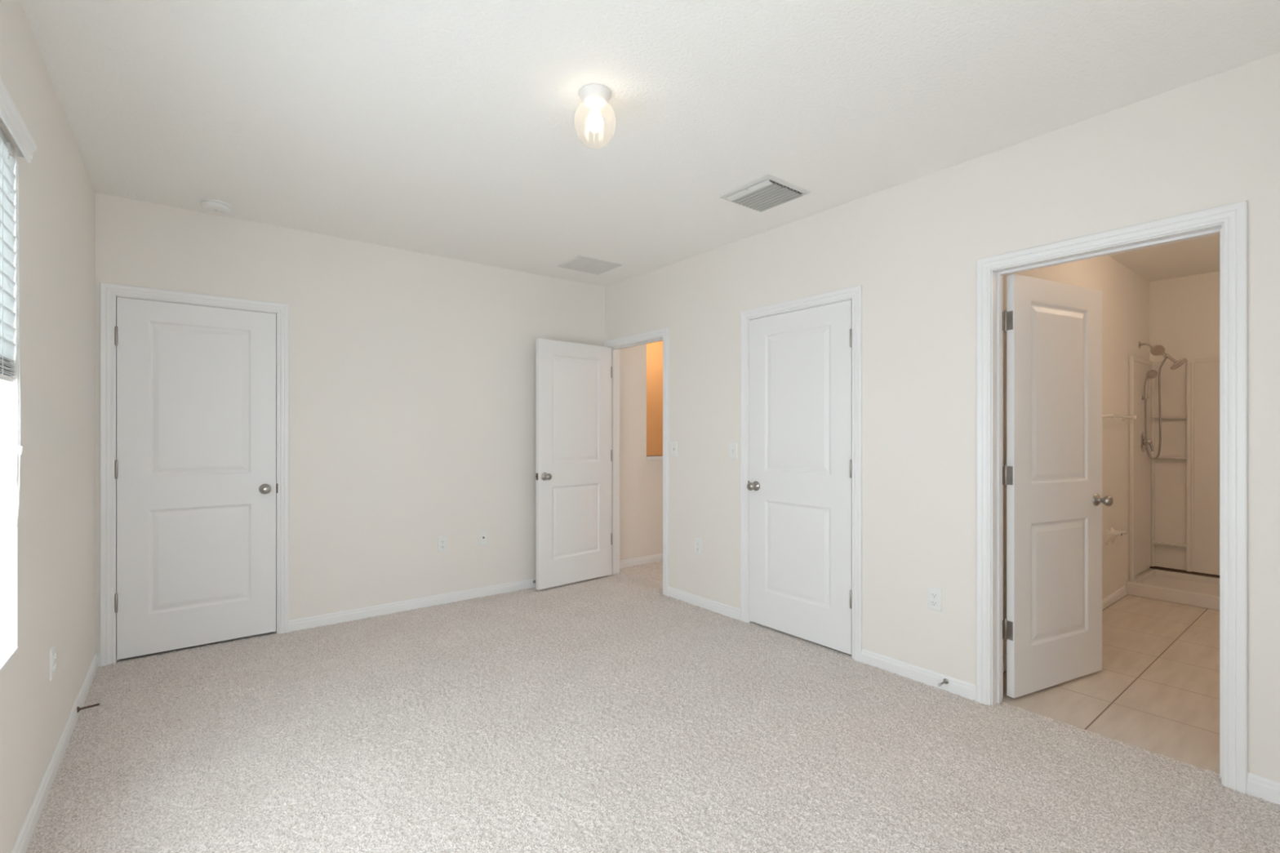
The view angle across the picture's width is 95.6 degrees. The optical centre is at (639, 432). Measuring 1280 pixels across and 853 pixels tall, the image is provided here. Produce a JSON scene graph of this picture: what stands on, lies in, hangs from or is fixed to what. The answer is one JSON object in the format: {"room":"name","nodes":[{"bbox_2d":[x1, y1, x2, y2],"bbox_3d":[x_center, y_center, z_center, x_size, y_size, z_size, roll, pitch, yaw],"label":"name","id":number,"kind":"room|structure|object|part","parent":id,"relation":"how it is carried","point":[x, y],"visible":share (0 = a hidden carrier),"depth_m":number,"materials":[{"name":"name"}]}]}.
{"room":"empty bedroom","nodes":[
{"label":"empty bedroom","id":0,"kind":"room"},
{"bbox_2d":[0,0,95,852],"bbox_3d":[-1.525,-0.018,1.096,0.250,2.600,5.103,0,0,-38],"label":"wall","id":1,"kind":"structure","parent":0,"point":[52,602],"depth_m":2.08,"materials":[{"name":"white paint"}]},
{"bbox_2d":[0,647,17,673],"bbox_3d":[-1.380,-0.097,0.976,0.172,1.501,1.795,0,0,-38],"label":"window sill","id":2,"kind":"structure","parent":1,"relation":"in","point":[6,655],"depth_m":1.67,"materials":[{"name":"white paint"}]},
{"bbox_2d":[0,77,37,644],"bbox_3d":[-1.316,-0.145,1.016,0.097,1.458,1.840,0,0,-38],"label":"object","id":3,"kind":"object","parent":1,"relation":"attached to","point":[10,114],"visible":1,"depth_m":1.67,"materials":[{"name":"white plastic"}]},
{"bbox_3d":[-1.339,-0.156,1.011,0.047,0.017,1.781,0,0,-38],"label":"rail","id":4,"kind":"part","parent":3,"relation":"part of","materials":[{"name":"white paint"}]},
{"bbox_3d":[-1.763,-0.109,1.614,0.005,1.387,0.314,0,0,-39],"label":"lift cord","id":5,"kind":"part","parent":3,"relation":"part of","materials":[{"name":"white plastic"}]},
{"bbox_3d":[-1.804,-0.110,1.667,0.004,1.386,0.191,0,0,-38],"label":"lift cord","id":6,"kind":"part","parent":3,"relation":"part of","materials":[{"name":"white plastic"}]},
{"bbox_2d":[49,644,55,680],"bbox_3d":[-2.201,0.862,2.177,0.009,0.115,0.070,0,0,-38],"label":"outlet","id":7,"kind":"object","parent":1,"relation":"attached to","point":[52,654],"visible":1,"depth_m":2.16,"materials":[{"name":"white plastic"}]},
{"bbox_2d":[53,652,55,661],"bbox_3d":[-2.200,0.843,2.178,0.006,0.025,0.033,0,0,-38],"label":"receptacle","id":8,"kind":"object","parent":7,"relation":"attached to","point":[54,653],"depth_m":2.17,"materials":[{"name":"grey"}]},
{"bbox_2d":[10,653,97,852],"bbox_3d":[-1.422,1.251,1.177,0.012,0.074,5.103,0,0,-38],"label":"baseboard","id":9,"kind":"structure","parent":1,"relation":"attached to","point":[24,838],"depth_m":2.12,"materials":[{"name":"white paint"}]},
{"bbox_2d":[76,702,103,712],"bbox_3d":[-2.487,1.242,2.626,0.086,0.026,0.026,0,0,-38],"label":"door stop","id":10,"kind":"object","parent":1,"relation":"attached to","point":[78,708],"visible":1,"depth_m":2.62,"materials":[{"name":"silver metal"}]},
{"bbox_3d":[-2.488,1.240,2.626,0.068,0.014,0.012,0,0,-38],"label":"rod","id":11,"kind":"part","parent":10,"relation":"part of","materials":[{"name":"brown metal"}]},
{"bbox_2d":[95,192,605,656],"bbox_3d":[-1.737,-0.018,4.231,3.763,2.600,0.107,0,0,-38],"label":"wall","id":12,"kind":"structure","parent":0,"point":[412,375],"depth_m":4.12,"materials":[{"name":"white paint"}]},
{"bbox_2d":[99,282,288,666],"bbox_3d":[-2.651,0.231,3.510,0.895,2.114,0.124,0,0,-38],"label":"door frame","id":13,"kind":"structure","parent":12,"relation":"attached to","point":[108,292],"depth_m":3.25,"materials":[{"name":"white paint"}]},
{"bbox_2d":[115,297,276,659],"bbox_3d":[-2.611,0.256,3.458,0.775,2.028,0.111,0,0,-38],"label":"door","id":14,"kind":"structure","parent":12,"relation":"in","point":[195,464],"depth_m":3.45,"materials":[{"name":"white paint"}]},
{"bbox_3d":[-2.349,0.357,3.641,0.065,0.065,0.074,0,0,-38],"label":"knob","id":15,"kind":"part","parent":14,"relation":"part of","materials":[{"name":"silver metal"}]},
{"bbox_2d":[97,577,536,666],"bbox_3d":[-1.645,1.251,4.228,3.381,0.074,0.012,0,0,-38],"label":"baseboard","id":16,"kind":"structure","parent":12,"relation":"attached to","point":[296,624],"depth_m":4.18,"materials":[{"name":"white paint"}]},
{"bbox_2d":[437,536,447,552],"bbox_3d":[-1.482,0.839,4.356,0.070,0.115,0.009,0,0,-38],"label":"outlet","id":17,"kind":"object","parent":12,"relation":"attached to","point":[442,540],"visible":1,"depth_m":4.35,"materials":[{"name":"white plastic"}]},
{"bbox_2d":[479,529,487,545],"bbox_3d":[-1.226,0.827,4.550,0.070,0.115,0.018,0,0,-38],"label":"cable plate","id":18,"kind":"object","parent":12,"relation":"attached to","point":[482,534],"visible":1,"depth_m":4.55,"materials":[{"name":"white plastic"}]},
{"bbox_2d":[535,337,612,590],"bbox_3d":[-0.550,0.256,4.944,0.779,2.028,0.187,0,0,-43],"label":"door","id":19,"kind":"structure","parent":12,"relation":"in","point":[574,451],"depth_m":4.91,"materials":[{"name":"white paint"}]},
{"bbox_3d":[-0.749,0.357,4.687,0.065,0.065,0.074,0,0,-43],"label":"knob","id":20,"kind":"part","parent":19,"relation":"part of","materials":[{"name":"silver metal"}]},
{"bbox_2d":[619,343,662,560],"bbox_3d":[0.658,0.982,6.231,2.713,4.600,0.110,0,0,-38],"label":"wall","id":21,"kind":"structure","parent":0,"point":[641,480],"depth_m":5.62,"materials":[{"name":"white paint"}]},
{"bbox_2d":[619,553,662,568],"bbox_3d":[0.643,1.251,6.141,2.300,0.074,0.012,0,0,-38],"label":"baseboard","id":22,"kind":"structure","parent":21,"relation":"attached to","point":[656,557],"depth_m":5.64,"materials":[{"name":"white paint"}]},
{"bbox_2d":[645,455,662,461],"bbox_3d":[0.602,0.258,6.179,1.465,0.042,0.133,0,0,-38],"label":"trim","id":23,"kind":"structure","parent":21,"relation":"attached to","point":[655,457],"depth_m":5.75,"materials":[{"name":"white paint"}]},
{"bbox_2d":[20,0,1279,287],"bbox_3d":[0.908,-1.368,4.000,7.656,0.100,7.200,0,0,-38],"label":"ceiling","id":24,"kind":"structure","parent":0,"point":[459,130],"depth_m":2.29,"materials":[{"name":"white paint"}]},
{"bbox_2d":[200,198,231,213],"bbox_3d":[-2.443,-1.297,3.345,0.148,0.041,0.148,0,0,-38],"label":"smoke detector","id":25,"kind":"object","parent":24,"relation":"attached to","point":[215,206],"visible":1,"depth_m":3.31,"materials":[{"name":"white plastic"}]},
{"bbox_2d":[557,255,622,275],"bbox_3d":[-0.397,-1.313,4.578,0.387,0.008,0.345,0,0,-38],"label":"ceiling vent","id":26,"kind":"object","parent":24,"relation":"in","point":[583,264],"visible":1,"depth_m":4.56,"materials":[{"name":"white metal"}]},
{"bbox_2d":[578,84,611,132],"bbox_3d":[-0.174,-1.213,2.252,0.160,0.209,0.160,0,0,-38],"label":"ceiling light","id":27,"kind":"object","parent":24,"relation":"attached to","point":[595,97],"visible":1,"depth_m":2.23,"materials":[{"name":"white glass"}]},
{"bbox_3d":[-0.174,-1.223,2.252,0.060,0.110,0.060,0,0,-38],"label":"bulb","id":28,"kind":"part","parent":27,"relation":"part of","materials":[{"name":"white glass"}]},
{"bbox_2d":[718,173,811,212],"bbox_3d":[0.687,-1.308,3.212,0.357,0.021,0.358,0,0,-38],"label":"ceiling vent","id":29,"kind":"object","parent":24,"relation":"in","point":[767,192],"visible":1,"depth_m":3.17,"materials":[{"name":"white metal"}]},
{"bbox_2d":[26,560,1279,852],"bbox_3d":[1.223,1.341,3.391,7.406,0.122,5.853,0,0,-38],"label":"floor","id":30,"kind":"structure","parent":0,"point":[611,713],"depth_m":2.39,"materials":[{"name":"beige carpet"}]},
{"bbox_2d":[1125,568,1219,610],"bbox_3d":[4.628,1.237,4.245,0.778,0.099,1.518,0,0,-38],"label":"shower pan","id":31,"kind":"object","parent":30,"relation":"on","point":[1191,589],"visible":0.6,"depth_m":4.56,"materials":[{"name":"white plastic"}]},
{"bbox_2d":[1128,355,1219,580],"bbox_3d":[4.665,0.285,4.274,0.683,1.804,1.518,0,0,-38],"label":"shower surround","id":32,"kind":"object","parent":31,"relation":"on","point":[1174,497],"visible":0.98,"depth_m":4.85,"materials":[{"name":"white plastic"}]},
{"bbox_3d":[4.208,0.285,4.862,0.683,1.803,0.028,0,0,-38],"label":"panel","id":33,"kind":"part","parent":32,"relation":"part of","materials":[{"name":"white plastic"}]},
{"bbox_2d":[1140,431,1154,452],"bbox_3d":[4.249,0.080,4.848,0.170,0.170,0.074,0,0,-38],"label":"shower valve","id":34,"kind":"object","parent":32,"relation":"attached to","point":[1143,446],"visible":0.93,"depth_m":4.83,"materials":[{"name":"silver metal"}]},
{"bbox_3d":[4.255,0.108,4.840,0.046,0.101,0.054,0,0,-38],"label":"lever","id":35,"kind":"part","parent":34,"relation":"part of","materials":[{"name":"silver metal"}]},
{"bbox_2d":[1138,341,1186,459],"bbox_3d":[4.282,-0.269,4.756,0.120,0.990,0.290,0,0,-38],"label":"shower fixture","id":36,"kind":"object","parent":32,"relation":"attached to","point":[1156,350],"visible":1,"depth_m":4.77,"materials":[{"name":"silver metal"}]},
{"bbox_3d":[4.225,-0.717,4.830,0.017,0.059,0.092,0,0,-38],"label":"arm","id":37,"kind":"part","parent":36,"relation":"part of","materials":[{"name":"silver metal"}]},
{"bbox_2d":[1152,540,1186,547],"bbox_3d":[4.522,0.957,4.952,0.069,0.030,0.216,0,0,-38],"label":"shelf","id":38,"kind":"object","parent":32,"relation":"attached to","point":[1157,544],"depth_m":4.95,"materials":[{"name":"white plastic"}]},
{"bbox_2d":[1152,455,1186,459],"bbox_3d":[4.522,0.217,4.952,0.069,0.030,0.216,0,0,-38],"label":"shelf","id":39,"kind":"object","parent":32,"relation":"attached to","point":[1161,457],"depth_m":4.93,"materials":[{"name":"white plastic"}]},
{"bbox_2d":[1152,415,1186,419],"bbox_3d":[4.522,-0.128,4.952,0.069,0.030,0.216,0,0,-38],"label":"shelf","id":40,"kind":"object","parent":32,"relation":"attached to","point":[1154,417],"depth_m":4.93,"materials":[{"name":"white plastic"}]},
{"bbox_3d":[4.615,0.277,4.864,0.018,1.775,0.045,0,0,-38],"label":"vertical trim","id":41,"kind":"part","parent":32,"relation":"part of","materials":[{"name":"white plastic"}]},
{"bbox_2d":[646,341,662,456],"bbox_3d":[0.428,0.982,6.933,3.213,4.600,1.280,0,0,-38],"label":"wall","id":42,"kind":"structure","parent":0,"point":[654,350],"depth_m":7.43,"materials":[{"name":"brown paint"}]},
{"bbox_2d":[605,52,1279,782],"bbox_3d":[1.376,-0.018,3.194,0.120,2.600,5.353,0,0,-38],"label":"wall","id":43,"kind":"structure","parent":0,"point":[913,247],"depth_m":2.92,"materials":[{"name":"white paint"}]},
{"bbox_2d":[604,327,668,595],"bbox_3d":[0.003,0.231,4.960,0.153,2.114,0.876,0,0,-38],"label":"door frame","id":44,"kind":"structure","parent":43,"relation":"attached to","point":[660,335],"depth_m":4.97,"materials":[{"name":"white paint"}]},
{"bbox_3d":[-0.007,0.263,4.963,0.032,2.047,0.762,0,0,-38],"label":"stop moulding","id":45,"kind":"part","parent":44,"relation":"part of","materials":[{"name":"white paint"}]},
{"bbox_2d":[671,441,677,457],"bbox_3d":[0.262,0.132,4.517,0.016,0.115,0.070,0,0,-38],"label":"light switch","id":46,"kind":"object","parent":43,"relation":"attached to","point":[673,444],"visible":1,"depth_m":4.51,"materials":[{"name":"white plastic"}]},
{"bbox_2d":[694,537,701,555],"bbox_3d":[0.430,0.847,4.306,0.009,0.115,0.070,0,0,-38],"label":"outlet","id":47,"kind":"object","parent":43,"relation":"attached to","point":[697,541],"visible":1,"depth_m":4.30,"materials":[{"name":"white plastic"}]},
{"bbox_2d":[729,442,737,459],"bbox_3d":[0.642,0.127,4.027,0.016,0.115,0.070,0,0,-38],"label":"light switch","id":48,"kind":"object","parent":43,"relation":"attached to","point":[733,446],"visible":1,"depth_m":4.02,"materials":[{"name":"white plastic"}]},
{"bbox_2d":[927,586,942,612],"bbox_3d":[1.492,0.845,2.941,0.009,0.115,0.070,0,0,-38],"label":"outlet","id":49,"kind":"object","parent":43,"relation":"attached to","point":[934,594],"visible":1,"depth_m":2.94,"materials":[{"name":"white plastic"}]},
{"bbox_2d":[930,592,937,598],"bbox_3d":[1.490,0.826,2.940,0.006,0.025,0.033,0,0,-38],"label":"receptacle","id":50,"kind":"object","parent":49,"relation":"attached to","point":[933,595],"depth_m":2.94,"materials":[{"name":"grey plastic"}]},
{"bbox_2d":[930,600,937,606],"bbox_3d":[1.490,0.865,2.940,0.006,0.025,0.033,0,0,-38],"label":"receptacle","id":51,"kind":"object","parent":49,"relation":"attached to","point":[933,602],"depth_m":2.94,"materials":[{"name":"grey plastic"}]},
{"bbox_2d":[937,678,948,686],"bbox_3d":[1.494,1.238,2.865,0.075,0.026,0.026,0,0,-38],"label":"door stop","id":52,"kind":"object","parent":43,"relation":"attached to","point":[945,681],"visible":1,"depth_m":2.88,"materials":[{"name":"grey metal"}]},
{"bbox_2d":[666,586,1279,804],"bbox_3d":[1.517,1.251,2.906,0.012,0.074,4.226,0,0,-38],"label":"baseboard","id":53,"kind":"structure","parent":43,"relation":"attached to","point":[1257,786],"depth_m":3.00,"materials":[{"name":"white paint"}]},
{"bbox_2d":[1004,273,1113,697],"bbox_3d":[2.123,0.256,2.954,0.779,2.028,0.187,0,0,-26],"label":"door","id":54,"kind":"structure","parent":43,"relation":"in","point":[1053,468],"depth_m":2.91,"materials":[{"name":"white paint"}]},
{"bbox_3d":[1.777,-0.538,2.789,0.003,0.090,0.030,0,0,-26],"label":"hinge plate","id":55,"kind":"part","parent":54,"relation":"part of","materials":[{"name":"silver metal"}]},
{"bbox_3d":[1.777,0.207,2.789,0.003,0.090,0.030,0,0,-26],"label":"hinge plate","id":56,"kind":"part","parent":54,"relation":"part of","materials":[{"name":"silver metal"}]},
{"bbox_3d":[1.777,0.952,2.789,0.003,0.090,0.030,0,0,-26],"label":"hinge plate","id":57,"kind":"part","parent":54,"relation":"part of","materials":[{"name":"silver metal"}]},
{"bbox_3d":[2.435,0.357,3.045,0.065,0.065,0.074,0,0,-26],"label":"knob","id":58,"kind":"part","parent":54,"relation":"part of","materials":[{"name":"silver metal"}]},
{"bbox_2d":[976,200,1247,793],"bbox_3d":[1.943,0.231,2.465,0.153,2.114,0.898,0,0,-38],"label":"door frame","id":59,"kind":"structure","parent":43,"relation":"attached to","point":[1229,220],"depth_m":2.26,"materials":[{"name":"white paint"}]},
{"bbox_2d":[1003,255,1149,656],"bbox_3d":[3.079,-0.013,4.069,3.643,2.610,0.100,0,0,-38],"label":"wall","id":60,"kind":"structure","parent":0,"point":[1125,293],"depth_m":4.42,"materials":[{"name":"white paint"}]},
{"bbox_2d":[1003,585,1126,671],"bbox_3d":[2.790,1.251,3.773,2.683,0.074,0.012,0,0,-38],"label":"baseboard","id":61,"kind":"structure","parent":60,"relation":"attached to","point":[1108,600],"depth_m":4.35,"materials":[{"name":"white paint"}]},
{"bbox_2d":[1105,527,1126,544],"bbox_3d":[3.534,0.772,4.301,0.200,0.120,0.092,0,0,-38],"label":"toilet paper holder","id":62,"kind":"object","parent":60,"relation":"attached to","point":[1111,535],"visible":1,"depth_m":4.27,"materials":[{"name":"white ceramic"}]},
{"bbox_3d":[3.478,0.772,4.259,0.060,0.120,0.088,0,0,-38],"label":"post","id":63,"kind":"part","parent":62,"relation":"part of","materials":[{"name":"white ceramic"}]},
{"bbox_3d":[3.588,0.772,4.345,0.060,0.120,0.088,0,0,-38],"label":"post","id":64,"kind":"part","parent":62,"relation":"part of","materials":[{"name":"white ceramic"}]},
{"bbox_2d":[1102,413,1137,420],"bbox_3d":[3.587,-0.118,4.347,0.652,0.052,0.084,0,0,-38],"label":"towel bar","id":65,"kind":"object","parent":60,"relation":"attached to","point":[1123,416],"visible":0.89,"depth_m":4.27,"materials":[{"name":"white ceramic"}]},
{"bbox_3d":[3.350,-0.118,4.163,0.052,0.052,0.084,0,0,-38],"label":"post","id":66,"kind":"part","parent":65,"relation":"part of","materials":[{"name":"white ceramic"}]},
{"bbox_3d":[3.824,-0.118,4.531,0.052,0.052,0.084,0,0,-38],"label":"post","id":67,"kind":"part","parent":65,"relation":"part of","materials":[{"name":"white ceramic"}]},
{"bbox_2d":[1149,271,1219,362],"bbox_3d":[5.006,-0.013,4.476,0.100,2.610,1.622,0,0,-38],"label":"wall","id":68,"kind":"structure","parent":0,"point":[1184,311],"depth_m":4.90,"materials":[{"name":"white paint"}]},
{"bbox_3d":[-0.868,-0.013,3.191,3.747,2.610,2.903,0,0,-38],"label":"wall","id":69,"kind":"structure","parent":0,"visible":0},
{"bbox_2d":[746,299,851,654],"bbox_3d":[0.956,0.256,3.603,0.111,2.028,0.779,0,0,-38],"label":"door","id":70,"kind":"structure","parent":69,"relation":"in","point":[799,486],"depth_m":3.58,"materials":[{"name":"white paint"}]},
{"bbox_3d":[0.747,0.357,3.846,0.074,0.065,0.065,0,0,-38],"label":"knob","id":71,"kind":"part","parent":70,"relation":"part of","materials":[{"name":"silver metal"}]},
{"bbox_2d":[740,284,862,662],"bbox_3d":[1.014,0.231,3.647,0.136,2.114,0.899,0,0,-38],"label":"door frame","id":72,"kind":"structure","parent":69,"relation":"attached to","point":[854,293],"depth_m":3.30,"materials":[{"name":"white paint"}]}
]}

